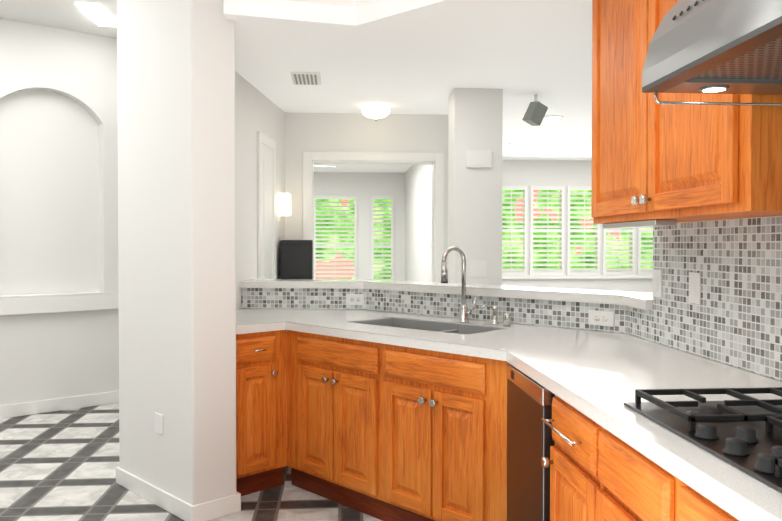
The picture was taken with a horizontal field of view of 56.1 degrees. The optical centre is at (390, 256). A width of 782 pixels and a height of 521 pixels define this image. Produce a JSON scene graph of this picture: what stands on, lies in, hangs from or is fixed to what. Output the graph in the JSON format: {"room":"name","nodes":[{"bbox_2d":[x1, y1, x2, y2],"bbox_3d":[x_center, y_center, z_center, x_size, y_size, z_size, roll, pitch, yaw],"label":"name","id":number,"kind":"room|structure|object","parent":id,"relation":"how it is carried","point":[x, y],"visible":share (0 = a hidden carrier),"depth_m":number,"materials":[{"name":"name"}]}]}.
{"room":"kitchen","nodes":[
{"label":"kitchen","id":0,"kind":"room"},
{"bbox_2d":[0,0,116,38],"bbox_3d":[-0.798,-1.857,5.210,17.000,0.100,19.000,0,1,-4],"label":"ceiling","id":1,"kind":"structure","parent":0,"point":[71,15],"depth_m":5.49,"materials":[{"name":"white paint"}]},
{"bbox_2d":[76,3,116,25],"bbox_3d":[-2.191,-1.804,5.478,0.140,0.014,0.500,0,1,-4],"label":"skylight panel","id":2,"kind":"object","parent":1,"relation":"attached to","point":[96,14],"visible":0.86,"depth_m":5.44,"materials":[{"name":"white"}]},
{"bbox_2d":[0,18,118,405],"bbox_3d":[-4.487,-0.269,4.425,6.500,3.050,0.150,-1,1,-40],"label":"wall","id":3,"kind":"structure","parent":0,"point":[58,168],"depth_m":5.90,"materials":[{"name":"white paint"}]},
{"bbox_2d":[0,291,118,315],"bbox_3d":[-4.455,0.394,4.397,6.500,0.145,0.149,-1,1,-40],"label":"trim","id":4,"kind":"structure","parent":3,"relation":"attached to","point":[46,303],"depth_m":5.81,"materials":[{"name":"white wood"}]},
{"bbox_2d":[0,391,118,418],"bbox_3d":[-4.435,1.207,4.386,6.500,0.100,0.014,-1,1,-40],"label":"baseboard","id":5,"kind":"structure","parent":3,"relation":"attached to","point":[43,406],"depth_m":5.86,"materials":[{"name":"white wood"}]},
{"bbox_2d":[117,0,236,504],"bbox_3d":[-1.141,-0.260,3.845,0.243,3.050,0.834,-1,1,-44],"label":"pillar","id":6,"kind":"structure","parent":0,"point":[176,203],"depth_m":3.60,"materials":[{"name":"white paint"}]},
{"bbox_2d":[155,412,162,434],"bbox_3d":[-1.179,0.847,3.723,0.005,0.100,0.085,-1,1,-44],"label":"outlet","id":7,"kind":"object","parent":6,"relation":"attached to","point":[158,423],"visible":1,"depth_m":3.71,"materials":[{"name":"white plastic"}]},
{"bbox_2d":[116,466,240,520],"bbox_3d":[-1.141,1.220,3.869,0.269,0.090,0.860,-1,1,-44],"label":"baseboard","id":8,"kind":"structure","parent":6,"relation":"attached to","point":[186,511],"depth_m":3.62,"materials":[{"name":"white wood"}]},
{"bbox_2d":[0,403,381,520],"bbox_3d":[-0.798,1.293,5.261,17.000,0.100,19.000,0,1,-4],"label":"floor","id":9,"kind":"structure","parent":0,"point":[61,465],"depth_m":4.06,"materials":[{"name":"tile"}]},
{"bbox_2d":[236,330,286,495],"bbox_3d":[-0.768,0.831,3.944,0.402,0.865,0.254,-1,1,-44],"label":"base cabinet","id":10,"kind":"object","parent":9,"relation":"on","point":[261,410],"visible":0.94,"depth_m":3.90,"materials":[{"name":"brown wood"}]},
{"bbox_2d":[287,330,378,518],"bbox_3d":[-0.046,0.830,4.002,0.761,0.864,0.770,-1,1,-44],"label":"base cabinet","id":11,"kind":"object","parent":9,"relation":"on","point":[333,382],"depth_m":3.72,"materials":[{"name":"brown wood"}]},
{"bbox_2d":[379,343,507,520],"bbox_3d":[0.482,0.839,3.450,0.761,0.864,0.758,-1,1,-44],"label":"base cabinet","id":12,"kind":"object","parent":9,"relation":"on","point":[384,432],"depth_m":3.18,"materials":[{"name":"brown wood"}]},
{"bbox_2d":[507,363,554,520],"bbox_3d":[0.816,0.853,2.670,0.684,0.862,0.541,0,1,-4],"label":"dishwasher","id":13,"kind":"object","parent":9,"relation":"on","point":[530,441],"visible":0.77,"depth_m":2.59,"materials":[{"name":"black"}]},
{"bbox_2d":[541,395,600,520],"bbox_3d":[0.861,0.860,2.147,0.673,0.864,0.486,0,1,-4],"label":"base cabinet","id":14,"kind":"object","parent":9,"relation":"on","point":[598,472],"depth_m":2.12,"materials":[{"name":"brown wood"}]},
{"bbox_2d":[601,426,739,520],"bbox_3d":[0.905,0.869,1.559,0.673,0.864,0.960,0,1,-4],"label":"base cabinet","id":15,"kind":"object","parent":9,"relation":"on","point":[634,487],"depth_m":1.65,"materials":[{"name":"brown wood"}]},
{"bbox_2d":[236,309,781,520],"bbox_3d":[0.180,0.411,1.740,2.102,0.044,6.260,0,1,-4],"label":"countertop","id":16,"kind":"structure","parent":15,"relation":"on","point":[599,377],"depth_m":2.45,"materials":[{"name":"white stone"}]},
{"bbox_2d":[351,318,505,333],"bbox_3d":[0.182,0.475,3.824,0.802,0.229,0.362,1,1,43],"label":"sink","id":17,"kind":"object","parent":16,"relation":"in","point":[431,326],"visible":0.04,"depth_m":4.03,"materials":[{"name":"silver metal"}]},
{"bbox_2d":[441,246,476,322],"bbox_3d":[0.363,0.149,3.897,0.170,0.409,0.130,-1,1,-44],"label":"gooseneck faucet","id":18,"kind":"object","parent":16,"relation":"on","point":[464,313],"visible":1,"depth_m":3.93,"materials":[{"name":"silver metal"}]},
{"bbox_2d":[481,304,498,323],"bbox_3d":[0.521,0.302,3.835,0.100,0.106,0.055,-1,1,-44],"label":"soap dispenser","id":19,"kind":"object","parent":16,"relation":"on","point":[494,310],"visible":1,"depth_m":3.84,"materials":[{"name":"silver metal"}]},
{"bbox_2d":[503,313,510,325],"bbox_3d":[0.597,0.324,3.774,0.038,0.063,0.037,-1,1,-44],"label":"air gap cap","id":20,"kind":"object","parent":16,"relation":"on","point":[506,319],"visible":1,"depth_m":3.76,"materials":[{"name":"silver metal"}]},
{"bbox_2d":[624,387,781,492],"bbox_3d":[0.901,0.371,1.457,0.530,0.044,0.930,0,1,-4],"label":"gas cooktop","id":21,"kind":"object","parent":16,"relation":"in","point":[744,433],"visible":1,"depth_m":1.60,"materials":[{"name":"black metal"}]},
{"bbox_2d":[235,71,284,309],"bbox_3d":[-1.036,0.031,5.028,0.150,2.430,2.213,0,1,4],"label":"wall","id":22,"kind":"structure","parent":0,"point":[256,110],"depth_m":5.02,"materials":[{"name":"white paint"}]},
{"bbox_2d":[257,131,275,278],"bbox_3d":[-0.901,0.174,5.455,0.060,2.130,0.500,0,1,4],"label":"door frame","id":23,"kind":"structure","parent":22,"relation":"attached to","point":[266,194],"depth_m":5.41,"materials":[{"name":"white wood"}]},
{"bbox_2d":[278,193,290,215],"bbox_3d":[-0.855,-0.418,5.884,0.090,0.180,0.100,0,1,4],"label":"light","id":24,"kind":"object","parent":22,"relation":"attached to","point":[284,204],"visible":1,"depth_m":5.83,"materials":[{"name":"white glass"}]},
{"bbox_2d":[314,172,401,280],"bbox_3d":[-1.404,-0.067,11.171,3.180,2.430,0.120,0,1,-4],"label":"wall","id":25,"kind":"structure","parent":0,"point":[363,185],"depth_m":11.18,"materials":[{"name":"white paint"}]},
{"bbox_2d":[314,196,356,279],"bbox_3d":[-0.849,-0.151,11.132,0.660,1.540,0.062,0,1,-4],"label":"blinds","id":26,"kind":"object","parent":25,"relation":"attached to","point":[336,245],"visible":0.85,"depth_m":11.12,"materials":[{"name":"white"}]},
{"bbox_2d":[371,196,393,279],"bbox_3d":[-0.131,-0.152,11.185,0.340,1.540,0.062,0,1,-4],"label":"blinds","id":27,"kind":"object","parent":25,"relation":"attached to","point":[382,244],"visible":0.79,"depth_m":11.17,"materials":[{"name":"white"}]},
{"bbox_2d":[285,112,447,269],"bbox_3d":[-0.161,0.012,6.241,1.740,2.430,0.120,0,1,-4],"label":"wall","id":28,"kind":"structure","parent":0,"point":[353,132],"depth_m":6.15,"materials":[{"name":"white paint"}]},
{"bbox_2d":[303,151,443,282],"bbox_3d":[-0.148,0.174,6.236,1.189,2.105,0.138,0,1,-4],"label":"door frame","id":29,"kind":"structure","parent":28,"relation":"attached to","point":[434,160],"depth_m":6.17,"materials":[{"name":"white wood"}]},
{"bbox_2d":[224,0,591,172],"bbox_3d":[1.745,-1.500,5.407,11.900,0.620,19.000,0,1,-4],"label":"ceiling","id":30,"kind":"structure","parent":0,"point":[411,56],"depth_m":4.34,"materials":[{"name":"white paint"}]},
{"bbox_2d":[290,72,320,84],"bbox_3d":[-0.558,-1.174,4.838,0.190,0.014,0.340,0,1,-4],"label":"ceiling vent","id":31,"kind":"object","parent":30,"relation":"in","point":[306,78],"visible":0.98,"depth_m":4.80,"materials":[{"name":"white metal"}]},
{"bbox_2d":[361,105,389,120],"bbox_3d":[-0.121,-1.137,5.824,0.230,0.120,0.230,0,1,-4],"label":"light","id":32,"kind":"object","parent":30,"relation":"attached to","point":[375,112],"visible":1,"depth_m":5.75,"materials":[{"name":"white glass"}]},
{"bbox_2d":[522,95,547,125],"bbox_3d":[1.061,-1.074,5.393,0.175,0.231,0.133,0,1,-4],"label":"ceiling speaker","id":33,"kind":"object","parent":30,"relation":"attached to","point":[535,113],"visible":1,"depth_m":5.35,"materials":[{"name":"grey plastic"}]},
{"bbox_2d":[544,115,563,118],"bbox_3d":[1.406,-1.200,6.329,0.170,0.009,0.170,0,1,-4],"label":"recessed light","id":34,"kind":"object","parent":30,"relation":"in","point":[554,117],"visible":0.96,"depth_m":6.30,"materials":[{"name":"white"}]},
{"bbox_2d":[402,165,431,281],"bbox_3d":[0.440,-0.030,8.858,0.150,2.430,5.010,0,1,-4],"label":"wall","id":35,"kind":"structure","parent":0,"point":[410,189],"depth_m":9.53,"materials":[{"name":"white paint"}]},
{"bbox_2d":[242,308,651,341],"bbox_3d":[0.146,0.739,4.055,2.129,1.046,1.947,0,1,-4],"label":"wall","id":36,"kind":"structure","parent":0,"point":[452,317],"depth_m":4.21,"materials":[{"name":"grey tile"}]},
{"bbox_2d":[240,279,652,309],"bbox_3d":[0.181,0.192,4.088,2.215,0.045,2.026,0,1,-4],"label":"pass-through ledge","id":37,"kind":"object","parent":36,"relation":"on","point":[642,300],"visible":0.73,"depth_m":4.04,"materials":[{"name":"white stone"}]},
{"bbox_2d":[280,240,312,278],"bbox_3d":[-0.754,0.550,5.902,0.254,1.365,0.204,0,1,-4],"label":"speaker","id":38,"kind":"object","parent":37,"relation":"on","point":[296,259],"visible":0.29,"depth_m":5.79,"materials":[{"name":"black plastic"}]},
{"bbox_2d":[241,216,781,380],"bbox_3d":[0.242,0.136,1.739,1.975,0.503,6.258,0,1,-4],"label":"tile backsplash","id":39,"kind":"structure","parent":36,"relation":"attached to","point":[734,318],"depth_m":2.80,"materials":[{"name":"grey tile"}]},
{"bbox_2d":[346,294,363,304],"bbox_3d":[-0.232,0.275,4.711,0.116,0.072,0.008,0,1,6],"label":"outlet","id":40,"kind":"object","parent":39,"relation":"attached to","point":[354,299],"visible":1,"depth_m":4.71,"materials":[{"name":"white plastic"}]},
{"bbox_2d":[588,310,613,326],"bbox_3d":[1.009,0.296,3.523,0.008,0.072,0.134,-1,1,-45],"label":"outlet","id":41,"kind":"object","parent":39,"relation":"attached to","point":[600,318],"visible":1,"depth_m":3.52,"materials":[{"name":"white plastic"}]},
{"bbox_2d":[653,269,661,297],"bbox_3d":[1.121,0.114,3.091,0.008,0.117,0.082,0,1,-4],"label":"light switch","id":42,"kind":"object","parent":39,"relation":"attached to","point":[657,283],"visible":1,"depth_m":3.08,"materials":[{"name":"white plastic"}]},
{"bbox_2d":[689,272,700,303],"bbox_3d":[1.145,0.119,2.768,0.008,0.117,0.085,0,1,-4],"label":"light switch","id":43,"kind":"object","parent":39,"relation":"attached to","point":[694,288],"visible":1,"depth_m":2.76,"materials":[{"name":"white plastic"}]},
{"bbox_2d":[448,88,502,285],"bbox_3d":[0.607,0.026,5.326,0.346,2.430,0.280,0,1,-4],"label":"column","id":44,"kind":"structure","parent":0,"point":[475,118],"depth_m":5.18,"materials":[{"name":"white paint"}]},
{"bbox_2d":[466,150,491,167],"bbox_3d":[0.622,-0.686,5.161,0.180,0.120,0.028,0,1,-4],"label":"box","id":45,"kind":"object","parent":44,"relation":"attached to","point":[478,159],"visible":0.98,"depth_m":5.15,"materials":[{"name":"white plastic"}]},
{"bbox_2d":[502,160,652,292],"bbox_3d":[3.418,-0.044,9.729,5.920,2.430,0.120,0,1,-4],"label":"wall","id":46,"kind":"structure","parent":0,"point":[529,173],"depth_m":9.57,"materials":[{"name":"white paint"}]},
{"bbox_2d":[502,186,527,274],"bbox_3d":[1.554,-0.336,9.504,0.430,1.160,0.062,0,1,-4],"label":"blinds","id":47,"kind":"object","parent":46,"relation":"attached to","point":[514,271],"visible":0.67,"depth_m":9.50,"materials":[{"name":"white"}]},
{"bbox_2d":[530,186,564,274],"bbox_3d":[2.033,-0.336,9.540,0.450,1.160,0.062,0,1,-4],"label":"blinds","id":48,"kind":"object","parent":46,"relation":"attached to","point":[547,271],"visible":0.96,"depth_m":9.53,"materials":[{"name":"white wood"}]},
{"bbox_2d":[502,275,652,278],"bbox_3d":[2.562,0.267,9.584,2.750,0.044,0.050,0,1,-4],"label":"trim","id":49,"kind":"structure","parent":46,"relation":"attached to","point":[577,277],"depth_m":9.55,"materials":[{"name":"white"}]},
{"bbox_2d":[567,186,599,274],"bbox_3d":[2.517,-0.337,9.576,0.440,1.160,0.062,0,1,-4],"label":"blinds","id":50,"kind":"object","parent":46,"relation":"attached to","point":[583,271],"visible":0.9,"depth_m":9.56,"materials":[{"name":"white"}]},
{"bbox_2d":[602,228,634,274],"bbox_3d":[2.990,-0.337,9.612,0.430,1.160,0.062,0,1,-4],"label":"blinds","id":51,"kind":"object","parent":46,"relation":"attached to","point":[618,271],"visible":0.54,"depth_m":9.61,"materials":[{"name":"white"}]},
{"bbox_2d":[637,227,652,274],"bbox_3d":[3.459,-0.338,9.647,0.430,1.160,0.062,0,1,-4],"label":"blinds","id":52,"kind":"object","parent":46,"relation":"attached to","point":[644,271],"visible":0.21,"depth_m":9.63,"materials":[{"name":"white"}]},
{"bbox_2d":[658,343,779,380],"bbox_3d":[1.472,0.119,-0.474,0.150,2.430,7.262,0,1,-4],"label":"wall","id":53,"kind":"structure","parent":0,"point":[723,363],"depth_m":2.54,"materials":[{"name":"grey tile"}]},
{"bbox_2d":[591,0,781,228],"bbox_3d":[1.005,-0.624,2.492,0.332,1.035,1.170,0,1,-4],"label":"upper cabinet","id":54,"kind":"object","parent":53,"relation":"attached to","point":[655,163],"visible":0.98,"depth_m":2.41,"materials":[{"name":"brown wood"}]},
{"bbox_2d":[642,0,781,105],"bbox_3d":[0.956,-0.748,1.393,0.593,0.753,0.910,0,1,-4],"label":"steel range hood","id":55,"kind":"object","parent":53,"relation":"attached to","point":[717,46],"visible":1,"depth_m":1.60,"materials":[{"name":"grey metal"}]},
{"label":"outside","id":56,"kind":"structure","parent":0,"visible":0},
{"bbox_2d":[315,199,390,278],"bbox_3d":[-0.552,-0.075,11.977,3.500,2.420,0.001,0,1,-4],"label":"garden","id":57,"kind":"object","parent":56,"point":[375,200],"depth_m":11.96,"materials":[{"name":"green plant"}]},
{"bbox_2d":[502,190,652,267],"bbox_3d":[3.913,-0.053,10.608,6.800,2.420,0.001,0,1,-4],"label":"garden","id":58,"kind":"object","parent":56,"point":[556,219],"depth_m":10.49,"materials":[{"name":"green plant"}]}
]}

